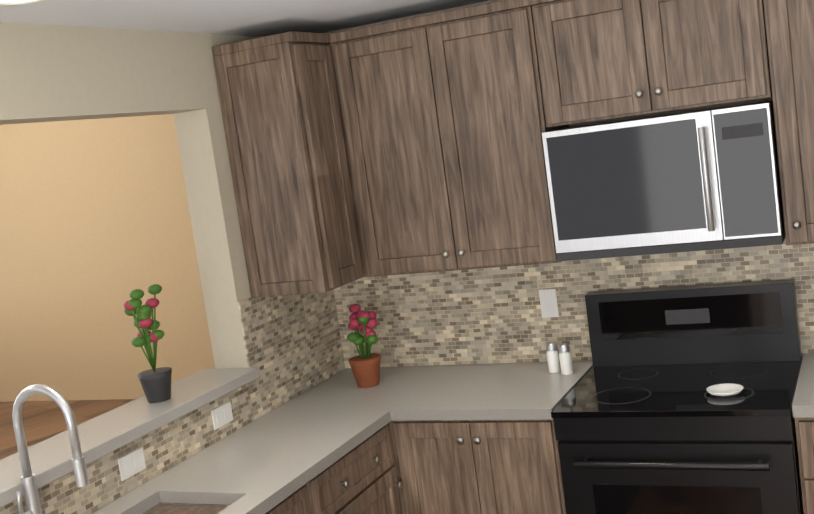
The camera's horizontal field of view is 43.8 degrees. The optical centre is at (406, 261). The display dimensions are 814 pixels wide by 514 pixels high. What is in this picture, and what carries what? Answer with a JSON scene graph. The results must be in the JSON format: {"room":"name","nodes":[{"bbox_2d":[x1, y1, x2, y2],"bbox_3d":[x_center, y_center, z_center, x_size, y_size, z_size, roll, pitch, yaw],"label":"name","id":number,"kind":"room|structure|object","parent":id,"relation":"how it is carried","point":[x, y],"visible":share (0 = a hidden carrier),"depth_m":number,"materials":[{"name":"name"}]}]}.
{"room":"kitchen","nodes":[
{"label":"kitchen","id":0,"kind":"room"},
{"bbox_2d":[0,399,134,459],"bbox_3d":[-3.333,1.986,3.591,12.350,0.060,10.530,-5,8,25],"label":"floor","id":1,"kind":"structure","parent":0,"point":[43,420],"depth_m":8.42,"materials":[{"name":"brown wood"}]},
{"bbox_2d":[267,493,302,513],"bbox_3d":[-0.656,1.211,2.967,0.520,0.880,0.992,-5,8,25],"label":"base cabinet","id":2,"kind":"object","parent":1,"relation":"on","point":[291,506],"depth_m":3.08,"materials":[{"name":"brown wood"}]},
{"bbox_2d":[299,425,414,513],"bbox_3d":[-0.340,1.090,3.582,0.589,0.880,0.700,-5,8,25],"label":"base cabinet","id":3,"kind":"object","parent":1,"relation":"on","point":[370,478],"depth_m":3.54,"materials":[{"name":"brown wood"}]},
{"bbox_2d":[383,417,498,513],"bbox_3d":[0.273,0.957,3.964,0.390,0.880,0.710,-5,8,25],"label":"base cabinet","id":4,"kind":"object","parent":1,"relation":"on","point":[460,439],"depth_m":3.67,"materials":[{"name":"brown wood"}]},
{"bbox_2d":[91,409,390,513],"bbox_3d":[-0.733,0.766,2.859,0.525,0.038,2.145,-5,8,25],"label":"countertop","id":5,"kind":"structure","parent":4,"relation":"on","point":[256,467],"depth_m":3.31,"materials":[{"name":"grey stone"}]},
{"bbox_2d":[12,384,88,513],"bbox_3d":[-0.961,0.560,2.699,0.235,0.467,0.094,-5,8,25],"label":"faucet","id":6,"kind":"object","parent":5,"relation":"on","point":[31,494],"visible":1,"depth_m":2.70,"materials":[{"name":"silver metal"}]},
{"bbox_2d":[131,497,230,513],"bbox_3d":[-0.744,0.895,2.796,0.328,0.222,0.677,-5,8,25],"label":"sink","id":7,"kind":"object","parent":5,"relation":"in","point":[165,505],"depth_m":3.09,"materials":[{"name":"silver metal"}]},
{"bbox_2d":[268,361,592,420],"bbox_3d":[0.112,0.508,3.981,1.138,0.038,0.644,-5,8,25],"label":"countertop","id":8,"kind":"structure","parent":4,"relation":"on","point":[524,391],"depth_m":3.89,"materials":[{"name":"grey stone"}]},
{"bbox_2d":[347,304,380,387],"bbox_3d":[-0.172,0.342,4.117,0.150,0.331,0.137,-5,8,25],"label":"flower pot","id":9,"kind":"object","parent":8,"relation":"on","point":[365,366],"visible":1,"depth_m":4.09,"materials":[{"name":"ceramic"}]},
{"bbox_2d":[546,341,572,374],"bbox_3d":[0.585,0.372,3.902,0.048,0.118,0.118,-13,8,-34],"label":"shakers","id":10,"kind":"object","parent":8,"relation":"on","point":[554,356],"visible":1,"depth_m":3.88,"materials":[{"name":"white ceramic"}]},
{"bbox_2d":[487,421,565,513],"bbox_3d":[0.523,0.932,3.885,0.374,0.880,0.640,-5,8,25],"label":"base cabinet","id":11,"kind":"object","parent":1,"relation":"on","point":[525,460],"depth_m":3.54,"materials":[{"name":"brown wood"}]},
{"bbox_2d":[551,279,802,513],"bbox_3d":[0.995,0.742,3.572,0.761,1.200,0.702,-5,8,25],"label":"range","id":12,"kind":"object","parent":1,"relation":"on","point":[645,421],"visible":0.98,"depth_m":3.42,"materials":[{"name":"black metal"}]},
{"bbox_2d":[706,383,743,395],"bbox_3d":[1.052,0.430,3.352,0.120,0.018,0.120,-5,8,25],"label":"spoon rest","id":13,"kind":"object","parent":12,"relation":"on","point":[727,389],"visible":0.98,"depth_m":3.37,"materials":[{"name":"white ceramic"}]},
{"bbox_2d":[793,359,813,513],"bbox_3d":[1.615,0.843,3.372,0.502,0.880,0.640,-5,8,25],"label":"base cabinet","id":14,"kind":"object","parent":1,"relation":"on","point":[804,426],"depth_m":3.15,"materials":[{"name":"brown wood"}]},
{"bbox_2d":[792,353,813,416],"bbox_3d":[1.548,0.391,3.307,0.505,0.038,0.644,-5,8,25],"label":"countertop","id":15,"kind":"structure","parent":14,"relation":"on","point":[803,401],"depth_m":3.25,"materials":[{"name":"grey stone"}]},
{"bbox_2d":[0,22,205,124],"bbox_3d":[-2.224,-0.111,0.655,0.150,0.275,6.870,-5,8,25],"label":"header beam","id":16,"kind":"structure","parent":0,"point":[49,73],"depth_m":3.20,"materials":[{"name":"paint"}]},
{"bbox_2d":[0,114,214,401],"bbox_3d":[-3.156,-0.665,8.796,8.350,3.830,0.150,-5,8,25],"label":"wall","id":17,"kind":"structure","parent":0,"point":[95,225],"depth_m":8.61,"materials":[{"name":"paint"}]},
{"bbox_2d":[0,367,259,507],"bbox_3d":[-1.029,1.137,2.996,0.260,1.120,2.115,-5,8,25],"label":"ledge","id":18,"kind":"structure","parent":0,"point":[104,434],"depth_m":3.23,"materials":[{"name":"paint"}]},
{"bbox_2d":[124,284,171,402],"bbox_3d":[-0.890,0.285,3.479,0.133,0.397,0.140,-5,8,25],"label":"potted plant","id":19,"kind":"object","parent":18,"relation":"on","point":[155,382],"visible":1,"depth_m":3.46,"materials":[{"name":"green plant"}]},
{"bbox_2d":[0,289,347,513],"bbox_3d":[-0.874,0.494,3.239,0.008,0.462,2.795,-5,8,25],"label":"tile backsplash","id":20,"kind":"structure","parent":18,"relation":"attached to","point":[296,345],"depth_m":3.86,"materials":[{"name":"tile"}]},
{"bbox_2d":[118,447,145,480],"bbox_3d":[-0.868,0.641,3.206,0.008,0.070,0.114,-5,8,25],"label":"electrical outlet plate","id":21,"kind":"object","parent":20,"relation":"attached to","point":[131,463],"depth_m":3.20,"materials":[{"name":"white plastic"}]},
{"bbox_2d":[211,401,232,429],"bbox_3d":[-0.664,0.557,3.655,0.008,0.070,0.114,-5,8,25],"label":"electrical outlet plate","id":22,"kind":"object","parent":20,"relation":"attached to","point":[222,415],"depth_m":3.65,"materials":[{"name":"white plastic"}]},
{"bbox_2d":[173,33,259,368],"bbox_3d":[0.066,0.033,5.508,0.150,2.375,3.660,-5,8,25],"label":"wall","id":23,"kind":"structure","parent":0,"point":[207,173],"depth_m":3.81,"materials":[{"name":"paint"}]},
{"bbox_2d":[212,31,374,297],"bbox_3d":[-0.413,-0.369,3.882,0.417,0.954,0.308,-5,8,25],"label":"upper cabinet","id":24,"kind":"object","parent":23,"relation":"attached to","point":[287,117],"depth_m":3.78,"materials":[{"name":"brown wood"}]},
{"bbox_2d":[0,0,490,36],"bbox_3d":[-0.399,-0.496,0.244,3.850,0.080,7.750,-5,8,25],"label":"ceiling","id":25,"kind":"structure","parent":0,"point":[262,18],"depth_m":3.37,"materials":[{"name":"paint"}]},
{"bbox_2d":[0,0,49,5],"bbox_3d":[-0.963,-0.652,2.504,0.210,0.009,0.210,-5,8,25],"label":"recessed light","id":26,"kind":"object","parent":25,"relation":"in","point":[12,2],"visible":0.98,"depth_m":2.57,"materials":[{"name":"white paint"}]},
{"bbox_2d":[325,0,802,356],"bbox_3d":[1.386,0.064,3.773,3.700,2.375,0.150,-5,8,25],"label":"wall","id":27,"kind":"structure","parent":0,"point":[672,112],"depth_m":3.85,"materials":[{"name":"paint"}]},
{"bbox_2d":[340,0,563,275],"bbox_3d":[0.177,-0.454,3.905,0.815,0.954,0.417,-5,8,25],"label":"upper cabinet","id":28,"kind":"object","parent":27,"relation":"attached to","point":[414,145],"depth_m":3.76,"materials":[{"name":"brown wood"}]},
{"bbox_2d":[336,239,813,367],"bbox_3d":[0.805,0.169,3.968,2.410,0.462,0.008,-5,8,25],"label":"tile backsplash","id":29,"kind":"structure","parent":27,"relation":"attached to","point":[483,315],"depth_m":4.13,"materials":[{"name":"tile"}]},
{"bbox_2d":[539,289,558,317],"bbox_3d":[0.568,0.170,4.066,0.070,0.114,0.008,-5,8,25],"label":"electrical outlet plate","id":30,"kind":"object","parent":29,"relation":"attached to","point":[548,297],"depth_m":4.06,"materials":[{"name":"white plastic"}]},
{"bbox_2d":[532,0,775,131],"bbox_3d":[0.872,-0.759,3.570,0.761,0.464,0.350,-5,8,25],"label":"upper cabinet","id":31,"kind":"object","parent":27,"relation":"attached to","point":[599,59],"depth_m":3.42,"materials":[{"name":"brown wood"}]},
{"bbox_2d":[542,100,784,261],"bbox_3d":[0.916,-0.281,3.580,0.757,0.460,0.456,-5,8,25],"label":"microwave","id":32,"kind":"object","parent":31,"relation":"attached to","point":[701,180],"visible":0.98,"depth_m":3.41,"materials":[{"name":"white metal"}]},
{"bbox_2d":[768,0,813,244],"bbox_3d":[1.480,-0.565,3.330,0.503,0.954,0.350,-5,8,25],"label":"upper cabinet","id":33,"kind":"object","parent":27,"relation":"attached to","point":[790,22],"depth_m":3.26,"materials":[{"name":"brown wood"}]}
]}

